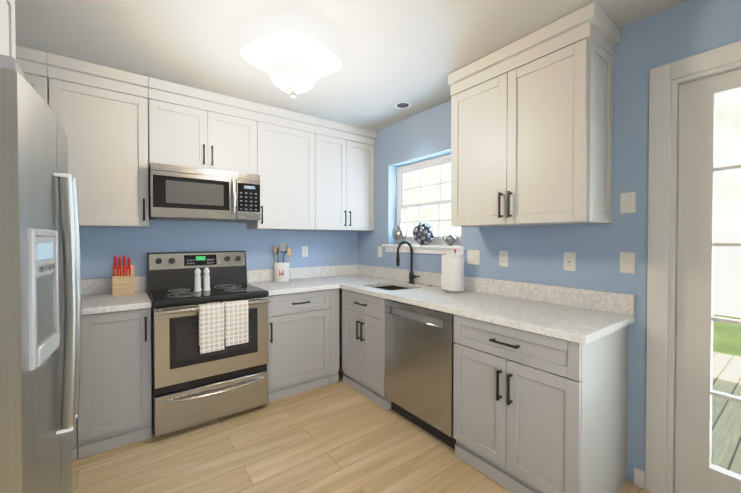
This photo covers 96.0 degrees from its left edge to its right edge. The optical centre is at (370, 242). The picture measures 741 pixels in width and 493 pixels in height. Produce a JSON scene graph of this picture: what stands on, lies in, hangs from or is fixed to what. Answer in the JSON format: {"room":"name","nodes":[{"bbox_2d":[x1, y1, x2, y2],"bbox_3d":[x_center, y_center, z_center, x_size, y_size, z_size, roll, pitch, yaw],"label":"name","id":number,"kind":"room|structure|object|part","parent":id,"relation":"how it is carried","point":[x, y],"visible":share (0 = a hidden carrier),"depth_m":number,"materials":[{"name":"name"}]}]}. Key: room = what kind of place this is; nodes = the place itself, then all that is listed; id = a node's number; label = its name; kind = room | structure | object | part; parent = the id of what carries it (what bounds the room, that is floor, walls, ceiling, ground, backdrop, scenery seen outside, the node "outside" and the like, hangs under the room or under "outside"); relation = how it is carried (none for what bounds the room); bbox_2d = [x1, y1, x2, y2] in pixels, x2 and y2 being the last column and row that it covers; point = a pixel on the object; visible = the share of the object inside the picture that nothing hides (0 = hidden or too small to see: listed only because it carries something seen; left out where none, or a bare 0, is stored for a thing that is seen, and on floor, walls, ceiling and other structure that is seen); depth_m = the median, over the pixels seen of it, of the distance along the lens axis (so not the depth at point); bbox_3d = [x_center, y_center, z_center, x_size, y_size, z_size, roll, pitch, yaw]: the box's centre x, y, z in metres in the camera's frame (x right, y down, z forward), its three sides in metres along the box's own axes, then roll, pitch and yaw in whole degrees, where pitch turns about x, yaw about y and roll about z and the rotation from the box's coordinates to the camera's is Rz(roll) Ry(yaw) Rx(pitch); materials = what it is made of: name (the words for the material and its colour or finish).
{"room":"kitchen","nodes":[
{"label":"kitchen","id":0,"kind":"room"},
{"bbox_2d":[79,220,357,354],"bbox_3d":[-1.483,0.014,3.050,3.520,2.560,0.160,-1,1,-37],"label":"wall","id":1,"kind":"structure","parent":0,"point":[101,248],"depth_m":2.99,"materials":[{"name":"blue paint"}]},
{"bbox_2d":[15,45,48,105],"bbox_3d":[-2.369,-0.652,2.054,0.596,1.077,0.364,-1,1,-37],"label":"upper cabinet","id":2,"kind":"object","parent":1,"relation":"attached to","point":[32,63],"visible":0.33,"depth_m":2.07,"materials":[{"name":"white wood"}]},
{"bbox_2d":[47,52,148,227],"bbox_3d":[-1.917,-0.656,2.390,0.528,1.077,0.364,-1,1,-37],"label":"upper cabinet","id":3,"kind":"object","parent":1,"relation":"attached to","point":[100,112],"visible":0.85,"depth_m":2.28,"materials":[{"name":"white wood"}]},
{"bbox_2d":[148,77,257,173],"bbox_3d":[-1.388,-0.889,2.780,0.785,0.622,0.364,-1,1,-37],"label":"upper cabinet","id":4,"kind":"object","parent":1,"relation":"attached to","point":[188,126],"visible":0.81,"depth_m":2.63,"materials":[{"name":"white wood"}]},
{"bbox_2d":[148,162,260,221],"bbox_3d":[-1.355,-0.380,2.742,0.777,0.389,0.473,-1,1,-37],"label":"microwave","id":5,"kind":"object","parent":4,"relation":"attached to","point":[180,193],"visible":1,"depth_m":2.56,"materials":[{"name":"grey metal"}]},
{"bbox_2d":[247,103,315,229],"bbox_3d":[-0.848,-0.666,3.184,0.556,1.077,0.364,-1,1,-37],"label":"upper cabinet","id":6,"kind":"object","parent":1,"relation":"attached to","point":[286,155],"visible":0.94,"depth_m":3.06,"materials":[{"name":"white wood"}]},
{"bbox_2d":[302,246,307,256],"bbox_3d":[-0.694,0.093,3.531,0.070,0.115,0.008,-1,1,-37],"label":"electrical outlet","id":7,"kind":"object","parent":1,"relation":"attached to","point":[304,251],"visible":1,"depth_m":3.53,"materials":[{"name":"white plastic"}]},
{"bbox_2d":[314,117,375,230],"bbox_3d":[-0.334,-0.671,3.567,0.722,1.077,0.364,-1,1,-37],"label":"upper cabinet","id":8,"kind":"object","parent":1,"relation":"attached to","point":[344,177],"visible":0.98,"depth_m":3.42,"materials":[{"name":"white wood"}]},
{"bbox_2d":[15,0,686,130],"bbox_3d":[-0.034,-1.211,1.084,3.520,0.060,5.020,-1,1,-37],"label":"ceiling","id":9,"kind":"structure","parent":0,"point":[388,54],"depth_m":1.94,"materials":[{"name":"white paint"}]},
{"bbox_2d":[241,30,341,97],"bbox_3d":[-0.464,-1.033,2.000,0.559,0.315,0.559,-1,1,-37],"label":"ceiling light","id":10,"kind":"object","parent":9,"relation":"attached to","point":[293,63],"visible":1,"depth_m":1.89,"materials":[{"name":"white glass"}]},
{"bbox_2d":[394,102,410,108],"bbox_3d":[0.282,-1.201,2.914,0.150,0.005,0.150,-1,1,-37],"label":"recessed light","id":11,"kind":"object","parent":9,"relation":"in","point":[401,105],"visible":1,"depth_m":2.91,"materials":[{"name":"white plastic"}]},
{"bbox_2d":[72,355,650,492],"bbox_3d":[-0.034,1.349,1.117,3.520,0.060,5.020,-1,1,-37],"label":"floor","id":12,"kind":"structure","parent":0,"point":[340,436],"depth_m":2.03,"materials":[{"name":"brown wood"}]},
{"bbox_2d":[0,54,81,492],"bbox_3d":[-1.393,0.435,0.976,0.844,1.771,0.912,-1,1,-37],"label":"fridge","id":13,"kind":"object","parent":12,"relation":"on","point":[40,314],"visible":1,"depth_m":0.89,"materials":[{"name":"grey metal"}]},
{"bbox_2d":[71,418,77,460],"bbox_3d":[-2.238,0.870,2.018,0.738,0.875,0.610,-1,1,-37],"label":"cabinet filler","id":14,"kind":"object","parent":12,"relation":"on","point":[74,435],"visible":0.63,"depth_m":2.00,"materials":[{"name":"grey wood"}]},
{"bbox_2d":[78,308,151,458],"bbox_3d":[-1.776,0.866,2.334,0.374,0.875,0.654,-1,1,-37],"label":"base cabinet","id":15,"kind":"object","parent":12,"relation":"on","point":[115,406],"visible":0.88,"depth_m":2.10,"materials":[{"name":"grey wood"}]},
{"bbox_2d":[81,276,150,314],"bbox_3d":[-2.080,0.353,2.115,1.118,0.154,0.633,-1,1,-37],"label":"countertop","id":16,"kind":"structure","parent":15,"relation":"on","point":[97,294],"depth_m":2.33,"materials":[{"name":"stone"}]},
{"bbox_2d":[112,255,134,295],"bbox_3d":[-1.853,0.239,2.503,0.130,0.294,0.182,-1,1,-37],"label":"knife block","id":17,"kind":"object","parent":16,"relation":"on","point":[123,279],"visible":1,"depth_m":2.46,"materials":[{"name":"brown wood"}]},
{"bbox_2d":[147,251,269,436],"bbox_3d":[-1.272,0.690,2.615,0.758,1.220,0.744,-1,1,-37],"label":"range","id":18,"kind":"object","parent":12,"relation":"on","point":[209,355],"visible":1,"depth_m":2.38,"materials":[{"name":"grey metal"}]},
{"bbox_2d":[194,268,201,291],"bbox_3d":[-1.321,0.281,2.551,0.052,0.180,0.052,-1,1,-37],"label":"salt grinder","id":19,"kind":"object","parent":18,"relation":"on","point":[197,277],"visible":1,"depth_m":2.53,"materials":[{"name":"white ceramic"}]},
{"bbox_2d":[203,267,209,290],"bbox_3d":[-1.272,0.281,2.588,0.052,0.180,0.052,-1,1,-37],"label":"pepper grinder","id":20,"kind":"object","parent":18,"relation":"on","point":[206,278],"visible":1,"depth_m":2.57,"materials":[{"name":"white ceramic"}]},
{"bbox_2d":[267,288,338,401],"bbox_3d":[-0.731,0.856,3.110,0.684,0.875,0.654,-1,1,-37],"label":"base cabinet","id":21,"kind":"object","parent":12,"relation":"on","point":[298,343],"depth_m":2.87,"materials":[{"name":"grey wood"}]},
{"bbox_2d":[247,267,336,295],"bbox_3d":[-0.746,0.340,3.104,0.662,0.154,0.636,-1,1,-37],"label":"countertop","id":22,"kind":"structure","parent":21,"relation":"on","point":[302,279],"depth_m":3.20,"materials":[{"name":"stone"}]},
{"bbox_2d":[273,243,291,281],"bbox_3d":[-0.860,0.186,3.261,0.176,0.380,0.159,-1,1,-37],"label":"utensil crock","id":23,"kind":"object","parent":22,"relation":"on","point":[281,271],"visible":1,"depth_m":3.21,"materials":[{"name":"white ceramic"}]},
{"bbox_3d":[-0.509,0.853,3.303,0.098,0.875,0.610,-1,1,-37],"label":"back base cabinet filler","id":24,"kind":"part","parent":21,"relation":"part of","materials":[{"name":"grey wood"}]},
{"bbox_2d":[342,289,390,409],"bbox_3d":[0.153,0.857,2.990,0.654,0.875,0.632,-1,1,-37],"label":"base cabinet","id":25,"kind":"object","parent":12,"relation":"on","point":[364,342],"depth_m":2.77,"materials":[{"name":"grey wood"}]},
{"bbox_3d":[-0.010,0.854,3.246,0.610,0.875,0.026,-1,1,-37],"label":"right base cabinet filler","id":26,"kind":"part","parent":25,"relation":"part of","materials":[{"name":"grey wood"}]},
{"bbox_2d":[313,264,634,344],"bbox_3d":[0.382,0.438,2.684,0.646,0.338,2.658,-1,1,-37],"label":"countertop","id":27,"kind":"structure","parent":25,"relation":"on","point":[582,316],"depth_m":2.10,"materials":[{"name":"stone"}]},
{"bbox_2d":[396,241,431,285],"bbox_3d":[0.386,0.181,2.978,0.214,0.398,0.276,-1,1,-37],"label":"faucet","id":28,"kind":"object","parent":27,"relation":"on","point":[412,276],"visible":1,"depth_m":3.09,"materials":[{"name":"black metal"}]},
{"bbox_2d":[441,249,464,293],"bbox_3d":[0.659,0.216,2.601,0.156,0.337,0.156,-1,1,-37],"label":"paper towel","id":29,"kind":"object","parent":27,"relation":"on","point":[452,274],"visible":1,"depth_m":2.55,"materials":[{"name":"white paper"}]},
{"bbox_2d":[385,299,455,448],"bbox_3d":[0.548,0.866,2.478,0.616,0.872,0.652,-1,1,-37],"label":"dishwasher","id":30,"kind":"object","parent":12,"relation":"on","point":[419,355],"visible":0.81,"depth_m":2.25,"materials":[{"name":"grey metal"}]},
{"bbox_2d":[453,315,627,492],"bbox_3d":[0.945,0.871,1.924,0.654,0.875,0.700,-1,1,-37],"label":"base cabinet","id":31,"kind":"object","parent":12,"relation":"on","point":[535,413],"visible":0.92,"depth_m":1.68,"materials":[{"name":"grey wood"}]},
{"bbox_2d":[358,0,740,482],"bbox_3d":[1.315,0.026,2.102,0.160,2.560,4.700,-1,1,-37],"label":"wall","id":32,"kind":"structure","parent":0,"point":[677,32],"depth_m":1.87,"materials":[{"name":"blue paint"}]},
{"bbox_2d":[378,246,381,256],"bbox_3d":[0.098,0.097,3.591,0.014,0.115,0.070,-1,1,-37],"label":"light switch","id":33,"kind":"object","parent":32,"relation":"attached to","point":[379,251],"visible":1,"depth_m":3.58,"materials":[{"name":"white plastic"}]},
{"bbox_2d":[382,244,465,254],"bbox_3d":[0.494,0.060,3.131,0.160,0.075,1.030,-1,1,-37],"label":"window sill","id":34,"kind":"structure","parent":32,"relation":"attached to","point":[435,249],"depth_m":3.02,"materials":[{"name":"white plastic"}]},
{"bbox_2d":[392,223,408,244],"bbox_3d":[0.299,-0.093,3.366,0.134,0.223,0.248,-1,1,-37],"label":"teapot","id":35,"kind":"object","parent":34,"relation":"on","point":[399,234],"visible":0.94,"depth_m":3.33,"materials":[{"name":"silver metal"}]},
{"bbox_2d":[412,222,435,244],"bbox_3d":[0.492,-0.086,3.060,0.214,0.217,0.214,-1,1,-37],"label":"decorative ball","id":36,"kind":"object","parent":34,"relation":"on","point":[423,233],"visible":1,"depth_m":2.99,"materials":[{"name":"silver"}]},
{"bbox_2d":[443,231,457,245],"bbox_3d":[0.688,-0.037,2.869,0.096,0.124,0.164,-1,1,-37],"label":"sugar bowl","id":37,"kind":"object","parent":34,"relation":"on","point":[450,239],"visible":0.98,"depth_m":2.84,"materials":[{"name":"silver metal"}]},
{"bbox_2d":[397,154,460,245],"bbox_3d":[0.569,-0.388,3.181,0.052,0.816,0.926,-1,1,-37],"label":"window unit","id":38,"kind":"structure","parent":32,"relation":"in","point":[421,166],"depth_m":3.25,"materials":[{"name":"white plastic"}]},
{"bbox_2d":[467,250,479,264],"bbox_3d":[0.811,0.114,2.632,0.014,0.115,0.116,-1,1,-37],"label":"double light switch","id":39,"kind":"object","parent":32,"relation":"attached to","point":[473,257],"visible":1,"depth_m":2.63,"materials":[{"name":"white plastic"}]},
{"bbox_2d":[499,251,507,266],"bbox_3d":[0.969,0.115,2.425,0.008,0.115,0.070,-1,1,-37],"label":"electrical outlet","id":40,"kind":"object","parent":32,"relation":"attached to","point":[503,258],"visible":1,"depth_m":2.42,"materials":[{"name":"white plastic"}]},
{"bbox_2d":[448,1,620,226],"bbox_3d":[0.968,-0.652,2.117,0.364,1.077,0.919,-1,1,-37],"label":"upper cabinet","id":41,"kind":"object","parent":32,"relation":"attached to","point":[532,129],"visible":1,"depth_m":1.89,"materials":[{"name":"white wood"}]},
{"bbox_2d":[563,252,575,270],"bbox_3d":[1.233,0.117,2.068,0.010,0.115,0.070,-1,1,-37],"label":"outlet","id":42,"kind":"object","parent":32,"relation":"attached to","point":[569,262],"visible":1,"depth_m":2.06,"materials":[{"name":"white plastic"}]},
{"bbox_2d":[620,252,634,273],"bbox_3d":[1.408,0.110,1.830,0.014,0.115,0.070,-1,1,-37],"label":"switch","id":43,"kind":"object","parent":32,"relation":"attached to","point":[627,262],"visible":1,"depth_m":1.83,"materials":[{"name":"white plastic"}]},
{"bbox_2d":[620,191,635,212],"bbox_3d":[1.411,-0.220,1.828,0.006,0.115,0.070,-1,1,-37],"label":"switch plate","id":44,"kind":"object","parent":32,"relation":"attached to","point":[627,202],"visible":1,"depth_m":1.82,"materials":[{"name":"white plastic"}]},
{"bbox_2d":[634,467,644,488],"bbox_3d":[2.039,1.276,0.997,0.013,0.090,2.033,-1,1,-37],"label":"baseboard","id":45,"kind":"structure","parent":32,"relation":"attached to","point":[639,477],"depth_m":1.79,"materials":[{"name":"white wood"}]},
{"bbox_2d":[645,40,740,492],"bbox_3d":[1.850,0.208,1.369,0.178,2.215,1.090,-1,1,-37],"label":"door frame","id":46,"kind":"structure","parent":32,"relation":"attached to","point":[662,280],"depth_m":1.70,"materials":[{"name":"white wood"}]},
{"bbox_2d":[674,69,740,492],"bbox_3d":[1.839,0.258,1.361,0.045,2.099,0.874,-1,1,-37],"label":"door","id":47,"kind":"structure","parent":32,"relation":"in","point":[696,471],"depth_m":1.63,"materials":[{"name":"white"}]},
{"label":"outside","id":48,"kind":"structure","parent":0,"visible":0},
{"bbox_2d":[711,352,740,474],"bbox_3d":[4.046,1.425,1.472,3.430,0.100,5.000,-1,1,-37],"label":"deck","id":49,"kind":"object","parent":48,"point":[729,434],"depth_m":2.62,"materials":[{"name":"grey wood"}]},
{"bbox_2d":[713,314,740,356],"bbox_3d":[18.955,1.539,11.933,39.820,0.080,70.000,-1,1,-37],"label":"lawn","id":50,"kind":"structure","parent":48,"point":[721,328],"depth_m":5.57,"materials":[{"name":"green plant"}]},
{"bbox_2d":[403,90,740,235],"bbox_3d":[15.712,-6.639,9.417,0.100,16.300,80.000,-1,1,-37],"label":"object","id":51,"kind":"object","parent":50,"relation":"on","point":[731,211],"depth_m":12.66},
{"bbox_2d":[405,233,740,317],"bbox_3d":[9.272,0.697,4.724,0.050,1.750,50.000,-1,1,-37],"label":"fence","id":52,"kind":"object","parent":50,"relation":"on","point":[724,280],"depth_m":7.03,"materials":[{"name":"white"}]},
{"bbox_3d":[-1.382,0.052,0.098,0.160,2.560,4.700,-1,1,-37],"label":"wall","id":53,"kind":"structure","parent":0,"visible":0},
{"bbox_2d":[0,0,15,58],"bbox_3d":[-1.472,-0.814,0.885,0.644,0.722,0.990,-1,1,-37],"label":"upper cabinet","id":54,"kind":"object","parent":53,"relation":"attached to","point":[7,27],"visible":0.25,"depth_m":1.36,"materials":[{"name":"white wood"}]}
]}

